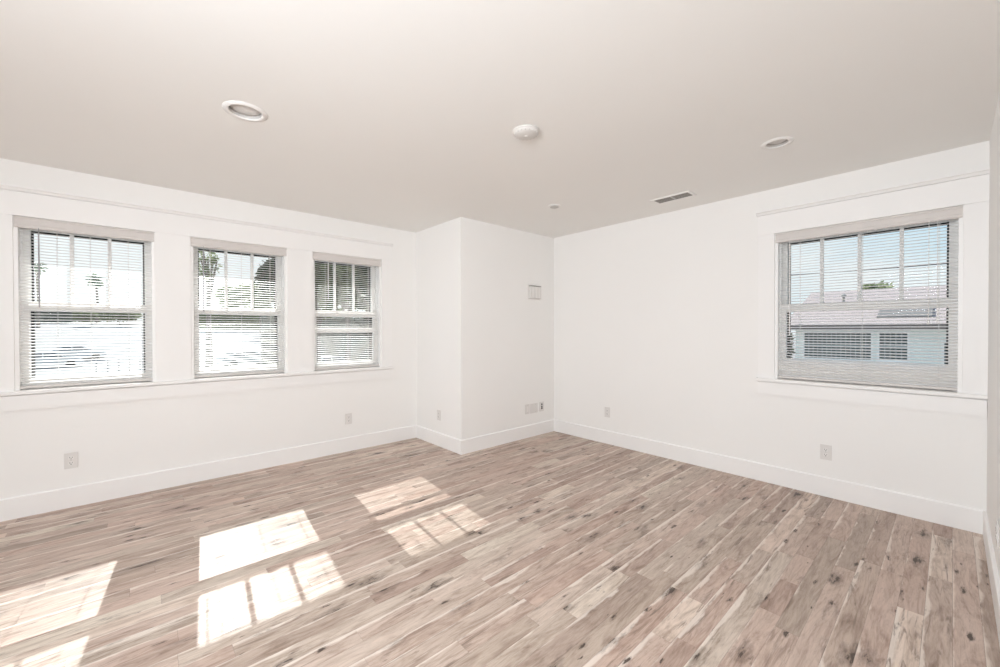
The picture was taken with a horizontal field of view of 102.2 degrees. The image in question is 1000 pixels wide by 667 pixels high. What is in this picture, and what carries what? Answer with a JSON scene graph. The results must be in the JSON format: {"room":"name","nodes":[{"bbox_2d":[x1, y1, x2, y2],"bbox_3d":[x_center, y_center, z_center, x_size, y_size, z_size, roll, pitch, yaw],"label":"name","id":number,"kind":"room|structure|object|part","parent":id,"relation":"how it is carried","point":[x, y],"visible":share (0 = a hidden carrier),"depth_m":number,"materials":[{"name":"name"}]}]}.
{"room":"empty living room","nodes":[
{"label":"empty living room","id":0,"kind":"room"},
{"bbox_2d":[0,158,416,498],"bbox_3d":[-4.179,0.140,2.205,8.305,2.900,0.200,-1,1,-42],"label":"wall","id":1,"kind":"structure","parent":0,"point":[114,440],"depth_m":3.48,"materials":[{"name":"paint"}]},
{"bbox_2d":[0,213,14,391],"bbox_3d":[-3.406,-0.209,2.748,0.125,1.215,0.018,-1,1,-42],"label":"trim","id":2,"kind":"structure","parent":1,"relation":"attached to","point":[7,342],"depth_m":2.76,"materials":[{"name":"paint"}]},
{"bbox_2d":[64,452,77,468],"bbox_3d":[-3.164,0.936,2.978,0.072,0.116,0.008,-1,1,-42],"label":"wall outlet","id":3,"kind":"object","parent":1,"relation":"attached to","point":[70,459],"visible":1,"depth_m":2.98,"materials":[{"name":"plastic"}]},
{"bbox_2d":[13,215,155,390],"bbox_3d":[-3.165,-0.208,3.129,0.743,1.225,0.230,-1,1,-42],"label":"window","id":4,"kind":"structure","parent":1,"relation":"in","point":[17,253],"depth_m":2.98,"materials":[{"name":"plastic"}]},
{"bbox_2d":[13,216,153,388],"bbox_3d":[-3.101,-0.215,3.058,0.737,1.205,0.066,-1,1,-42],"label":"blind","id":5,"kind":"object","parent":4,"relation":"attached to","point":[22,222],"visible":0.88,"depth_m":3.04,"materials":[{"name":"white plastic"}]},
{"bbox_3d":[-3.238,-0.201,2.956,0.005,1.155,0.027,-1,1,-42],"label":"ladder cord","id":6,"kind":"part","parent":5,"relation":"part of","materials":[{"name":"white fabric"}]},
{"bbox_3d":[-3.110,0.378,3.074,0.725,0.019,0.026,-1,1,-42],"label":"rail","id":7,"kind":"part","parent":5,"relation":"part of","materials":[{"name":"white plastic"}]},
{"bbox_3d":[-3.110,-0.202,3.070,0.005,1.155,0.027,-1,1,-42],"label":"ladder cord","id":8,"kind":"part","parent":5,"relation":"part of","materials":[{"name":"white fabric"}]},
{"bbox_3d":[-2.952,-0.204,3.211,0.005,1.155,0.027,-1,1,-42],"label":"ladder cord","id":9,"kind":"part","parent":5,"relation":"part of","materials":[{"name":"white fabric"}]},
{"bbox_3d":[-3.176,-0.484,3.139,0.695,0.628,0.038,-1,1,-42],"label":"sash","id":10,"kind":"part","parent":4,"relation":"part of","materials":[{"name":"plastic"}]},
{"bbox_3d":[-3.149,0.083,3.114,0.695,0.619,0.038,-1,1,-42],"label":"sash","id":11,"kind":"part","parent":4,"relation":"part of","materials":[{"name":"plastic"}]},
{"bbox_3d":[-3.201,-0.218,3.169,0.703,1.165,0.020,-1,1,-42],"label":"screen frame","id":12,"kind":"part","parent":4,"relation":"part of","materials":[{"name":"white plastic"}]},
{"bbox_2d":[154,232,191,381],"bbox_3d":[-2.719,-0.216,3.362,0.232,1.215,0.018,-1,1,-42],"label":"trim","id":13,"kind":"structure","parent":1,"relation":"attached to","point":[172,252],"depth_m":3.35,"materials":[{"name":"paint"}]},
{"bbox_2d":[0,183,392,260],"bbox_3d":[-2.353,-0.909,3.680,2.948,0.164,0.024,-1,1,-42],"label":"trim","id":14,"kind":"structure","parent":1,"relation":"attached to","point":[15,203],"depth_m":3.33,"materials":[{"name":"paint"}]},
{"bbox_2d":[0,366,393,412],"bbox_3d":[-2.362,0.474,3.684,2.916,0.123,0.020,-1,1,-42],"label":"trim","id":15,"kind":"structure","parent":1,"relation":"attached to","point":[53,400],"depth_m":3.34,"materials":[{"name":"paint"}]},
{"bbox_2d":[0,425,415,521],"bbox_3d":[-4.036,1.215,2.196,8.090,0.150,0.015,-1,1,-42],"label":"baseboard","id":16,"kind":"structure","parent":1,"relation":"attached to","point":[16,507],"depth_m":3.38,"materials":[{"name":"paint"}]},
{"bbox_2d":[190,237,286,378],"bbox_3d":[-2.436,-0.215,3.781,0.748,1.225,0.230,-1,1,-42],"label":"window","id":17,"kind":"structure","parent":1,"relation":"in","point":[283,281],"depth_m":3.80,"materials":[{"name":"plastic"}]},
{"bbox_3d":[-2.448,-0.491,3.790,0.700,0.628,0.038,-1,1,-42],"label":"sash","id":18,"kind":"part","parent":17,"relation":"part of","materials":[{"name":"plastic"}]},
{"bbox_3d":[-2.472,-0.225,3.820,0.708,1.165,0.020,-1,1,-42],"label":"screen frame","id":19,"kind":"part","parent":17,"relation":"part of","materials":[{"name":"white plastic"}]},
{"bbox_2d":[191,237,285,377],"bbox_3d":[-2.372,-0.223,3.708,0.742,1.205,0.068,-1,1,-42],"label":"blind","id":20,"kind":"object","parent":17,"relation":"attached to","point":[196,242],"visible":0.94,"depth_m":3.69,"materials":[{"name":"white plastic"}]},
{"bbox_3d":[-2.555,-0.208,3.566,0.005,1.155,0.027,-1,1,-42],"label":"ladder cord","id":21,"kind":"part","parent":20,"relation":"part of","materials":[{"name":"white fabric"}]},
{"bbox_3d":[-2.381,0.370,3.725,0.730,0.019,0.026,-1,1,-42],"label":"rail","id":22,"kind":"part","parent":20,"relation":"part of","materials":[{"name":"white plastic"}]},
{"bbox_3d":[-2.381,-0.210,3.722,0.005,1.155,0.027,-1,1,-42],"label":"ladder cord","id":23,"kind":"part","parent":20,"relation":"part of","materials":[{"name":"white fabric"}]},
{"bbox_3d":[-2.206,-0.211,3.878,0.005,1.155,0.027,-1,1,-42],"label":"ladder cord","id":24,"kind":"part","parent":20,"relation":"part of","materials":[{"name":"white fabric"}]},
{"bbox_3d":[-2.154,-0.499,3.873,0.003,0.541,0.017,-1,1,-42],"label":"lift cord","id":25,"kind":"part","parent":20,"relation":"part of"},
{"bbox_3d":[-2.420,0.076,3.765,0.700,0.619,0.038,-1,1,-42],"label":"sash","id":26,"kind":"part","parent":17,"relation":"part of","materials":[{"name":"plastic"}]},
{"bbox_2d":[287,248,312,372],"bbox_3d":[-1.987,-0.223,4.016,0.235,1.215,0.018,-1,1,-42],"label":"trim","id":27,"kind":"structure","parent":1,"relation":"attached to","point":[299,262],"depth_m":4.00,"materials":[{"name":"paint"}]},
{"bbox_2d":[313,252,381,370],"bbox_3d":[-1.705,-0.222,4.434,0.743,1.225,0.230,-1,1,-42],"label":"window","id":28,"kind":"structure","parent":1,"relation":"in","point":[376,282],"depth_m":4.53,"materials":[{"name":"plastic"}]},
{"bbox_3d":[-1.741,-0.233,4.473,0.703,1.165,0.020,-1,1,-42],"label":"screen frame","id":29,"kind":"part","parent":28,"relation":"part of","materials":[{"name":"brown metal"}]},
{"bbox_3d":[-1.717,-0.499,4.444,0.695,0.628,0.038,-1,1,-42],"label":"sash","id":30,"kind":"part","parent":28,"relation":"part of","materials":[{"name":"plastic"}]},
{"bbox_3d":[-1.689,0.069,4.419,0.695,0.619,0.038,-1,1,-42],"label":"sash","id":31,"kind":"part","parent":28,"relation":"part of","materials":[{"name":"plastic"}]},
{"bbox_3d":[-1.679,-0.037,4.407,0.619,0.051,0.010,-1,1,-42],"label":"rail","id":32,"kind":"part","parent":28,"relation":"part of","materials":[{"name":"plastic"}]},
{"bbox_2d":[313,252,380,369],"bbox_3d":[-1.641,-0.230,4.362,0.737,1.205,0.068,-1,1,-42],"label":"blind","id":33,"kind":"object","parent":28,"relation":"attached to","point":[325,257],"visible":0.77,"depth_m":4.36,"materials":[{"name":"white plastic"}]},
{"bbox_3d":[-1.650,0.363,4.379,0.725,0.019,0.026,-1,1,-42],"label":"rail","id":34,"kind":"part","parent":33,"relation":"part of","materials":[{"name":"white plastic"}]},
{"bbox_3d":[-1.477,-0.219,4.529,0.005,1.155,0.027,-1,1,-42],"label":"ladder cord","id":35,"kind":"part","parent":33,"relation":"part of","materials":[{"name":"white fabric"}]},
{"bbox_2d":[345,413,351,424],"bbox_3d":[-1.631,0.918,4.349,0.072,0.116,0.008,-1,1,-42],"label":"wall outlet","id":36,"kind":"object","parent":1,"relation":"attached to","point":[348,417],"visible":1,"depth_m":4.35,"materials":[{"name":"plastic"}]},
{"bbox_2d":[381,260,391,366],"bbox_3d":[-1.300,-0.230,4.630,0.122,1.215,0.018,-1,1,-42],"label":"trim","id":37,"kind":"structure","parent":1,"relation":"attached to","point":[386,266],"depth_m":4.62,"materials":[{"name":"paint"}]},
{"bbox_2d":[416,217,553,439],"bbox_3d":[-0.153,0.105,5.189,1.675,2.900,1.116,-1,1,-42],"label":"wall","id":38,"kind":"structure","parent":0,"point":[485,349],"depth_m":4.58,"materials":[{"name":"paint"}]},
{"bbox_2d":[416,425,461,454],"bbox_3d":[-0.709,1.187,4.555,0.015,0.150,0.931,-1,1,-42],"label":"baseboard","id":39,"kind":"structure","parent":38,"relation":"attached to","point":[450,443],"depth_m":4.51,"materials":[{"name":"paint"}]},
{"bbox_2d":[437,410,440,420],"bbox_3d":[-0.687,0.916,4.532,0.008,0.116,0.072,-1,1,-42],"label":"wall outlet","id":40,"kind":"object","parent":38,"relation":"attached to","point":[438,411],"visible":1,"depth_m":4.52,"materials":[{"name":"plastic"}]},
{"bbox_2d":[462,419,553,454],"bbox_3d":[0.146,1.184,4.705,1.460,0.150,0.015,-1,1,-42],"label":"baseboard","id":41,"kind":"structure","parent":38,"relation":"attached to","point":[473,444],"depth_m":4.62,"materials":[{"name":"paint"}]},
{"bbox_2d":[525,404,529,413],"bbox_3d":[0.331,0.913,4.873,0.074,0.118,0.009,-1,1,-42],"label":"switch plate","id":42,"kind":"object","parent":38,"relation":"attached to","point":[527,406],"visible":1,"depth_m":4.87,"materials":[{"name":"plastic"}]},
{"bbox_2d":[530,403,537,413],"bbox_3d":[0.417,0.915,4.950,0.130,0.118,0.007,-1,1,-42],"label":"blank plate","id":43,"kind":"object","parent":38,"relation":"attached to","point":[533,407],"visible":1,"depth_m":4.95,"materials":[{"name":"plastic"}]},
{"bbox_2d":[528,285,540,299],"bbox_3d":[0.427,-0.503,4.920,0.196,0.168,0.052,-1,1,-42],"label":"door chime","id":44,"kind":"object","parent":38,"relation":"attached to","point":[534,292],"visible":1,"depth_m":4.88,"materials":[{"name":"plastic"}]},
{"bbox_2d":[539,401,543,410],"bbox_3d":[0.522,0.911,5.042,0.078,0.118,0.009,-1,1,-42],"label":"jack plate","id":45,"kind":"object","parent":38,"relation":"attached to","point":[541,404],"visible":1,"depth_m":5.04,"materials":[{"name":"plastic"}]},
{"bbox_2d":[0,0,999,237],"bbox_3d":[-1.998,-1.184,1.007,9.580,0.001,4.481,-1,1,-42],"label":"ceiling","id":46,"kind":"structure","parent":0,"point":[403,115],"depth_m":2.05,"materials":[{"name":"paint"}]},
{"bbox_2d":[222,101,267,121],"bbox_3d":[-1.371,-1.203,2.176,0.212,0.029,0.212,-1,1,-42],"label":"recessed light","id":47,"kind":"object","parent":46,"relation":"in","point":[241,110],"visible":0.95,"depth_m":2.18,"materials":[{"name":"white metal"}]},
{"bbox_2d":[513,124,539,139],"bbox_3d":[0.155,-1.184,2.397,0.160,0.034,0.160,-1,1,-42],"label":"smoke detector","id":48,"kind":"object","parent":46,"relation":"attached to","point":[523,132],"visible":1,"depth_m":2.36,"materials":[{"name":"plastic"}]},
{"bbox_2d":[548,204,560,208],"bbox_3d":[0.518,-1.206,3.841,0.120,0.016,0.120,-1,1,-42],"label":"sprinkler cover","id":49,"kind":"object","parent":46,"relation":"attached to","point":[552,206],"visible":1,"depth_m":3.81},
{"bbox_2d":[650,191,696,204],"bbox_3d":[1.547,-1.211,3.607,0.160,0.006,0.348,-1,1,-42],"label":"ceiling vent","id":50,"kind":"object","parent":46,"relation":"in","point":[686,194],"visible":1,"depth_m":3.59,"materials":[{"name":"metal"}]},
{"bbox_2d":[761,136,793,148],"bbox_3d":[1.755,-1.213,2.555,0.176,0.029,0.176,-1,1,-42],"label":"recessed light","id":51,"kind":"object","parent":46,"relation":"in","point":[779,142],"visible":0.92,"depth_m":2.56,"materials":[{"name":"paint"}]},
{"bbox_2d":[0,431,999,666],"bbox_3d":[-1.992,1.446,1.030,9.580,0.300,4.481,-1,1,-42],"label":"floor","id":52,"kind":"structure","parent":0,"point":[551,549],"depth_m":2.17,"materials":[{"name":"brown wood"}]},
{"bbox_2d":[554,141,989,510],"bbox_3d":[2.023,0.112,3.861,0.200,2.900,3.764,-1,1,-42],"label":"wall","id":53,"kind":"structure","parent":0,"point":[656,317],"depth_m":3.75,"materials":[{"name":"paint"}]},
{"bbox_2d":[605,407,609,417],"bbox_3d":[1.224,0.897,4.607,0.008,0.116,0.072,-1,1,-42],"label":"wall outlet","id":54,"kind":"object","parent":53,"relation":"attached to","point":[607,409],"visible":1,"depth_m":4.60,"materials":[{"name":"plastic"}]},
{"bbox_2d":[758,234,774,378],"bbox_3d":[2.261,-0.227,3.427,0.018,1.215,0.120,-1,1,-42],"label":"trim","id":55,"kind":"structure","parent":53,"relation":"attached to","point":[766,243],"depth_m":3.42,"materials":[{"name":"paint"}]},
{"bbox_2d":[554,419,982,534],"bbox_3d":[1.874,1.187,3.879,0.015,0.150,3.549,-1,1,-42],"label":"baseboard","id":56,"kind":"structure","parent":53,"relation":"attached to","point":[939,512],"depth_m":3.23,"materials":[{"name":"paint"}]},
{"bbox_2d":[820,444,831,460],"bbox_3d":[2.535,0.924,3.141,0.008,0.116,0.072,-1,1,-42],"label":"wall outlet","id":57,"kind":"object","parent":53,"relation":"attached to","point":[825,450],"visible":1,"depth_m":3.14,"materials":[{"name":"plastic"}]},
{"bbox_2d":[775,205,963,392],"bbox_3d":[2.739,-0.220,3.079,0.230,1.225,1.037,-1,1,-42],"label":"window","id":58,"kind":"structure","parent":53,"relation":"in","point":[959,225],"depth_m":2.96,"materials":[{"name":"plastic"}]},
{"bbox_3d":[2.779,-0.231,3.114,0.020,1.165,0.997,-1,1,-42],"label":"screen frame","id":59,"kind":"part","parent":58,"relation":"part of","materials":[{"name":"white paint"}]},
{"bbox_3d":[2.722,0.071,3.065,0.038,0.619,0.989,-1,1,-42],"label":"sash","id":60,"kind":"part","parent":58,"relation":"part of","materials":[{"name":"plastic"}]},
{"bbox_2d":[775,206,962,390],"bbox_3d":[2.667,-0.228,3.014,0.068,1.205,1.031,-1,1,-42],"label":"blind","id":61,"kind":"object","parent":58,"relation":"attached to","point":[951,212],"visible":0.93,"depth_m":2.95,"materials":[{"name":"white plastic"}]},
{"bbox_3d":[2.445,-0.216,3.287,0.027,1.155,0.005,-1,1,-42],"label":"ladder cord","id":62,"kind":"part","parent":61,"relation":"part of","materials":[{"name":"white fabric"}]},
{"bbox_3d":[2.698,-0.215,3.003,0.027,1.155,0.005,-1,1,-42],"label":"ladder cord","id":63,"kind":"part","parent":61,"relation":"part of","materials":[{"name":"white fabric"}]},
{"bbox_3d":[2.680,0.365,3.030,0.026,0.019,1.019,-1,1,-42],"label":"rail","id":64,"kind":"part","parent":61,"relation":"part of","materials":[{"name":"white plastic"}]},
{"bbox_3d":[2.895,-0.431,2.725,0.017,0.681,0.003,-1,1,-42],"label":"lift cord","id":65,"kind":"part","parent":61,"relation":"part of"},
{"bbox_3d":[2.921,-0.440,2.695,0.017,0.661,0.003,-1,1,-42],"label":"lift cord","id":66,"kind":"part","parent":61,"relation":"part of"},
{"bbox_3d":[2.954,-0.213,2.716,0.027,1.155,0.005,-1,1,-42],"label":"ladder cord","id":67,"kind":"part","parent":61,"relation":"part of","materials":[{"name":"white fabric"}]},
{"bbox_3d":[2.750,-0.497,3.087,0.038,0.628,0.989,-1,1,-42],"label":"sash","id":68,"kind":"part","parent":58,"relation":"part of","materials":[{"name":"plastic"}]},
{"bbox_2d":[755,377,987,417],"bbox_3d":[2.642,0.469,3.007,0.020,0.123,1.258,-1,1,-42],"label":"trim","id":69,"kind":"structure","parent":53,"relation":"attached to","point":[973,407],"depth_m":2.89,"materials":[{"name":"paint"}]},
{"bbox_2d":[756,167,989,235],"bbox_3d":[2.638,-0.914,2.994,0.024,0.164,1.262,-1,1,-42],"label":"trim","id":70,"kind":"structure","parent":53,"relation":"attached to","point":[971,190],"depth_m":2.88,"materials":[{"name":"paint"}]},
{"bbox_2d":[962,201,988,394],"bbox_3d":[3.027,-0.222,2.570,0.018,1.215,0.105,-1,1,-42],"label":"trim","id":71,"kind":"structure","parent":53,"relation":"attached to","point":[976,215],"depth_m":2.56,"materials":[{"name":"paint"}]},
{"bbox_2d":[987,91,999,578],"bbox_3d":[-0.510,0.158,-0.793,9.780,2.900,0.200,-1,1,-42],"label":"wall","id":72,"kind":"structure","parent":0,"point":[993,401],"depth_m":2.15,"materials":[{"name":"paint"}]},
{"bbox_2d":[983,511,999,645],"bbox_3d":[-0.505,1.232,-0.637,9.580,0.150,0.015,-1,1,-42],"label":"baseboard","id":73,"kind":"structure","parent":72,"relation":"attached to","point":[989,550],"depth_m":1.99,"materials":[{"name":"paint"}]},
{"bbox_2d":[996,519,998,547],"bbox_3d":[2.353,0.945,1.910,0.072,0.116,0.008,-1,1,-42],"label":"wall outlet","id":74,"kind":"object","parent":72,"relation":"attached to","point":[997,521],"visible":1,"depth_m":1.89,"materials":[{"name":"plastic"}]},
{"label":"outside","id":75,"kind":"structure","parent":0,"visible":0},
{"bbox_2d":[35,323,795,377],"bbox_3d":[-32.919,0.747,44.350,290.000,5.080,230.000,-1,1,-42],"label":"ground","id":76,"kind":"structure","parent":75,"point":[217,335],"depth_m":56.25,"materials":[{"name":"concrete"}]},
{"bbox_2d":[34,264,47,327],"bbox_3d":[-75.923,-6.289,66.107,2.761,10.703,2.695,-1,1,-42],"label":"palm tree","id":77,"kind":"object","parent":76,"relation":"on","point":[34,264],"visible":0.42,"depth_m":66.14,"materials":[{"name":"green plant"}]},
{"bbox_2d":[35,311,72,322],"bbox_3d":[-83.352,-3.077,74.356,6.713,2.715,1.421,-1,1,-42],"label":"hedge","id":78,"kind":"object","parent":76,"relation":"on","point":[35,311],"visible":0.34,"depth_m":74.88,"materials":[{"name":"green plant"}]},
{"bbox_2d":[35,353,83,365],"bbox_3d":[-42.037,2.440,37.551,1.780,1.446,4.530,0,1,40],"label":"parked car","id":79,"kind":"object","parent":76,"relation":"on","point":[35,353],"visible":0.24,"depth_m":37.25,"materials":[{"name":"white paint"}]},
{"bbox_2d":[45,346,106,358],"bbox_3d":[-45.054,2.025,42.899,1.780,1.446,4.530,0,1,40],"label":"parked car","id":80,"kind":"object","parent":76,"relation":"on","point":[76,346],"visible":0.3,"depth_m":42.45,"materials":[{"name":"white paint"}]},
{"bbox_2d":[72,312,115,322],"bbox_3d":[-84.456,-3.473,83.081,7.928,2.952,7.044,-1,1,-42],"label":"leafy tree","id":81,"kind":"object","parent":76,"relation":"on","point":[73,312],"visible":0.48,"depth_m":81.36,"materials":[{"name":"green plant"}]},
{"bbox_2d":[84,273,105,322],"bbox_3d":[-79.350,-6.845,79.268,3.415,9.729,3.634,-1,1,-42],"label":"palm tree","id":82,"kind":"object","parent":76,"relation":"on","point":[96,276],"visible":0.58,"depth_m":79.07,"materials":[{"name":"green plant"}]},
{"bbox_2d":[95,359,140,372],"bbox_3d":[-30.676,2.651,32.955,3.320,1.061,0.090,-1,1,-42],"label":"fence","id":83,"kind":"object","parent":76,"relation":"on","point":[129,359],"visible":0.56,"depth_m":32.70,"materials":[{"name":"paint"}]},
{"bbox_2d":[95,313,141,324],"bbox_3d":[-72.824,-3.163,77.340,6.948,3.116,6.733,-1,1,-42],"label":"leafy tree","id":84,"kind":"object","parent":76,"relation":"on","point":[95,313],"visible":0.57,"depth_m":76.11,"materials":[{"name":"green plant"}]},
{"bbox_2d":[199,251,221,368],"bbox_3d":[-19.976,-1.645,27.646,1.278,9.698,1.648,0,1,30],"label":"slender tree","id":85,"kind":"object","parent":76,"relation":"on","point":[200,252],"visible":0.51,"depth_m":27.59,"materials":[{"name":"green plant"}]},
{"bbox_3d":[-19.994,-5.059,27.626,1.276,2.871,1.642,0,1,29],"label":"crown","id":86,"kind":"part","parent":85,"relation":"part of","materials":[{"name":"green plant"}]},
{"bbox_2d":[199,315,259,329],"bbox_3d":[-51.677,-2.628,82.552,17.283,4.089,1.432,-1,1,-42],"label":"hedge","id":87,"kind":"object","parent":76,"relation":"on","point":[220,316],"visible":0.17,"depth_m":80.33,"materials":[{"name":"green plant"}]},
{"bbox_2d":[215,284,250,307],"bbox_3d":[-57.537,-6.281,88.173,7.875,9.478,9.394,-1,1,-42],"label":"leafy tree","id":88,"kind":"object","parent":76,"relation":"on","point":[239,286],"visible":0.48,"depth_m":85.81,"materials":[{"name":"green plant"}]},
{"bbox_2d":[216,350,260,365],"bbox_3d":[-24.849,2.385,39.498,1.780,1.446,4.530,0,1,37],"label":"parked car","id":89,"kind":"object","parent":76,"relation":"on","point":[243,350],"visible":0.48,"depth_m":38.37,"materials":[{"name":"silver paint"}]},
{"bbox_2d":[242,283,273,332],"bbox_3d":[-45.590,-5.297,77.145,6.559,10.643,6.813,-1,1,-42],"label":"leafy tree","id":90,"kind":"object","parent":76,"relation":"on","point":[260,294],"visible":0.32,"depth_m":74.95,"materials":[{"name":"green plant"}]},
{"bbox_3d":[-45.497,-7.125,77.180,6.253,6.987,6.457,0,1,-29],"label":"crown","id":91,"kind":"part","parent":90,"relation":"part of","materials":[{"name":"green plant"}]},
{"bbox_2d":[254,258,273,301],"bbox_3d":[-14.733,-1.290,27.038,3.057,8.982,3.555,-1,1,-42],"label":"leafy tree","id":92,"kind":"object","parent":76,"relation":"on","point":[268,261],"visible":0.21,"depth_m":25.97,"materials":[{"name":"green plant"}]},
{"bbox_2d":[259,316,368,365],"bbox_3d":[-15.346,0.793,37.258,11.978,4.864,1.267,-1,1,-42],"label":"hedge","id":93,"kind":"object","parent":76,"relation":"on","point":[328,337],"visible":0.16,"depth_m":36.89,"materials":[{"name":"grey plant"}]},
{"bbox_2d":[321,356,344,362],"bbox_3d":[-12.928,2.435,30.704,1.780,1.446,4.530,0,1,34],"label":"parked car","id":94,"kind":"object","parent":76,"relation":"on","point":[334,357],"visible":0.06,"depth_m":30.23,"materials":[{"name":"white paint"}]},
{"bbox_2d":[315,263,351,362],"bbox_3d":[-8.024,-0.459,18.305,2.533,7.443,2.790,0,1,-14],"label":"leafy tree","id":95,"kind":"object","parent":76,"relation":"on","point":[339,288],"visible":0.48,"depth_m":17.69,"materials":[{"name":"green plant"}]},
{"bbox_3d":[-8.078,-2.380,18.239,2.740,3.600,2.797,-1,1,-42],"label":"crown","id":96,"kind":"part","parent":95,"relation":"part of","materials":[{"name":"green plant"}]},
{"bbox_2d":[336,266,366,359],"bbox_3d":[-9.764,-1.557,26.214,3.693,9.513,3.800,-1,1,-42],"label":"leafy tree","id":97,"kind":"object","parent":76,"relation":"on","point":[343,307],"visible":0.04,"depth_m":25.90,"materials":[{"name":"green plant"}]},
{"bbox_3d":[-9.768,-3.659,26.196,3.693,5.310,3.800,-1,1,-42],"label":"crown","id":98,"kind":"part","parent":97,"relation":"part of","materials":[{"name":"green plant"}]},
{"bbox_2d":[346,267,368,337],"bbox_3d":[-4.486,-0.377,14.735,2.194,7.320,2.453,-1,1,-42],"label":"leafy tree","id":99,"kind":"object","parent":76,"relation":"on","point":[358,296],"visible":0.02,"depth_m":14.30,"materials":[{"name":"green plant"}]},
{"bbox_2d":[791,286,946,365],"bbox_3d":[19.573,0.641,14.948,10.100,5.170,13.000,-1,1,-42],"label":"house","id":100,"kind":"structure","parent":76,"relation":"on","point":[932,287],"depth_m":15.08,"materials":[{"name":"paint"}]},
{"bbox_3d":[12.936,0.466,15.533,0.008,1.000,1.980,-1,1,-42],"label":"pane","id":101,"kind":"part","parent":100,"relation":"part of","materials":[{"name":"clear glass"}]},
{"bbox_3d":[13.985,0.459,14.359,0.008,0.970,0.710,-1,1,-42],"label":"pane","id":102,"kind":"part","parent":100,"relation":"part of","materials":[{"name":"clear glass"}]},
{"bbox_2d":[863,280,894,289],"bbox_3d":[22.642,-0.026,24.106,2.226,6.338,2.152,-1,1,-42],"label":"leafy tree","id":103,"kind":"object","parent":76,"relation":"on","point":[880,283],"visible":0.09,"depth_m":24.03,"materials":[{"name":"green plant"}]},
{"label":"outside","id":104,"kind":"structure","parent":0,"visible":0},
{"bbox_2d":[793,263,946,274],"bbox_3d":[10.435,-1.799,9.314,0.023,0.373,18.002,-1,1,-42],"label":"power line","id":105,"kind":"object","parent":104,"point":[942,263],"visible":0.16,"depth_m":10.01,"materials":[{"name":"rubber"}]}
]}

